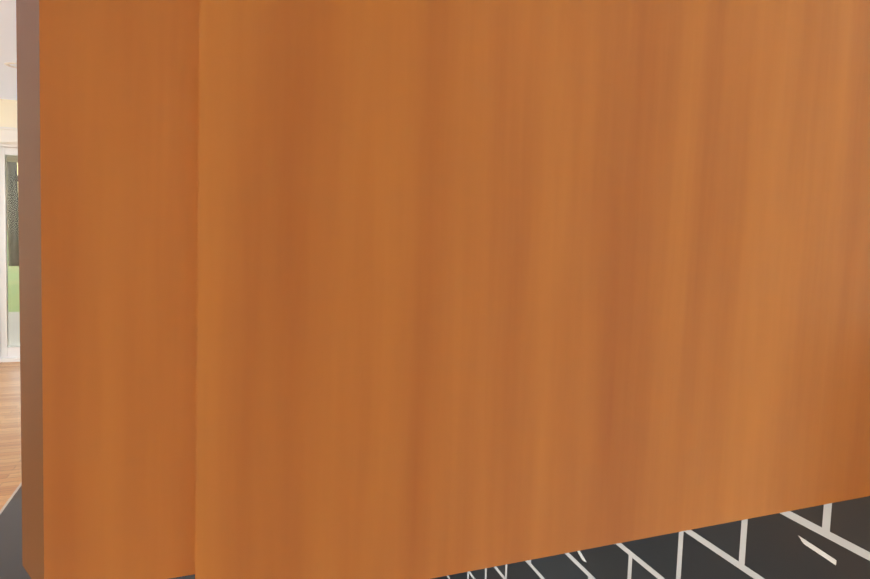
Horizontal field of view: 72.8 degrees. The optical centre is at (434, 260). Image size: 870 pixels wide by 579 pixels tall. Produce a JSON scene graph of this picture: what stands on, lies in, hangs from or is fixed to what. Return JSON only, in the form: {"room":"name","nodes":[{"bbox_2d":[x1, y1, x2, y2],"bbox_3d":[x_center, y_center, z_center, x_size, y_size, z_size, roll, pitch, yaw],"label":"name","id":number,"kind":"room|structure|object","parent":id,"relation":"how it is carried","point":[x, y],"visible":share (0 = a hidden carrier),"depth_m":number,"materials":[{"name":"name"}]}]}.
{"room":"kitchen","nodes":[
{"label":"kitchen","id":0,"kind":"room"},
{"bbox_2d":[0,99,16,127],"bbox_3d":[-4.725,-0.271,5.269,5.820,2.440,0.150,1,4,-20],"label":"wall","id":1,"kind":"structure","parent":0,"point":[8,113],"depth_m":5.40,"materials":[{"name":"beige paint"}]},
{"bbox_2d":[0,127,17,144],"bbox_3d":[-3.374,-0.129,5.757,1.785,2.185,0.190,1,4,-20],"label":"door frame","id":2,"kind":"structure","parent":1,"relation":"attached to","point":[8,135],"depth_m":5.40,"materials":[{"name":"white wood"}]},
{"bbox_2d":[0,143,19,361],"bbox_3d":[-3.374,-0.058,5.781,1.552,2.040,0.115,1,4,-20],"label":"door","id":3,"kind":"structure","parent":1,"relation":"in","point":[9,354],"depth_m":5.56,"materials":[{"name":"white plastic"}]},
{"bbox_2d":[16,0,869,578],"bbox_3d":[-0.006,-0.437,0.418,0.315,0.920,0.697,1,4,-20],"label":"cabinet","id":4,"kind":"object","parent":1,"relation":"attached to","point":[372,288],"visible":1,"depth_m":0.07,"materials":[{"name":"brown wood"}]},
{"bbox_2d":[0,0,16,99],"bbox_3d":[-3.431,-1.125,1.795,6.120,0.400,7.420,1,4,-20],"label":"ceiling","id":5,"kind":"structure","parent":0,"point":[8,75],"depth_m":3.70,"materials":[{"name":"white paint"}]},
{"bbox_2d":[4,62,16,68],"bbox_3d":[-2.888,-1.360,4.110,0.184,0.018,0.184,1,4,-20],"label":"recessed light","id":6,"kind":"object","parent":5,"relation":"in","point":[7,64],"visible":0.29,"depth_m":4.06,"materials":[{"name":"white"}]},
{"bbox_2d":[0,362,21,509],"bbox_3d":[-3.512,1.269,1.950,6.120,0.120,7.420,1,4,-20],"label":"floor","id":7,"kind":"structure","parent":0,"point":[10,438],"depth_m":3.87,"materials":[{"name":"brown wood"}]},
{"bbox_2d":[0,482,194,578],"bbox_3d":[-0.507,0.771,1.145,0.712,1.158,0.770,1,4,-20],"label":"rug","id":8,"kind":"object","parent":7,"relation":"on","point":[11,566],"depth_m":0.95,"materials":[{"name":"black fabric"}]},
{"bbox_2d":[432,496,869,578],"bbox_3d":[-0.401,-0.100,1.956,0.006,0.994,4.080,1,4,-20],"label":"rug","id":9,"kind":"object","parent":7,"relation":"on","point":[829,541],"depth_m":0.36,"materials":[{"name":"fabric"}]},
{"label":"outside","id":10,"kind":"structure","parent":0,"visible":0},
{"bbox_2d":[7,232,19,311],"bbox_3d":[-7.742,0.440,14.528,140.000,0.120,110.000,1,4,-20],"label":"lawn","id":11,"kind":"structure","parent":10,"point":[13,302],"depth_m":11.67,"materials":[{"name":"green plant"}]},
{"bbox_2d":[6,162,18,265],"bbox_3d":[-10.911,-7.393,14.585,6.632,15.426,6.699,1,4,-20],"label":"tree","id":12,"kind":"object","parent":11,"relation":"on","point":[14,229],"depth_m":16.09,"materials":[{"name":"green plant"}]},
{"bbox_2d":[8,312,19,346],"bbox_3d":[-5.558,0.899,6.884,5.800,0.100,3.280,1,4,-20],"label":"porch","id":13,"kind":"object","parent":11,"relation":"on","point":[12,331],"depth_m":7.28,"materials":[{"name":"grey concrete"}]},
{"bbox_2d":[6,155,17,162],"bbox_3d":[-6.087,-0.432,8.350,5.800,2.330,0.180,1,4,-20],"label":"beam","id":14,"kind":"structure","parent":13,"relation":"on","point":[13,157],"depth_m":8.25,"materials":[{"name":"beige"}]}
]}

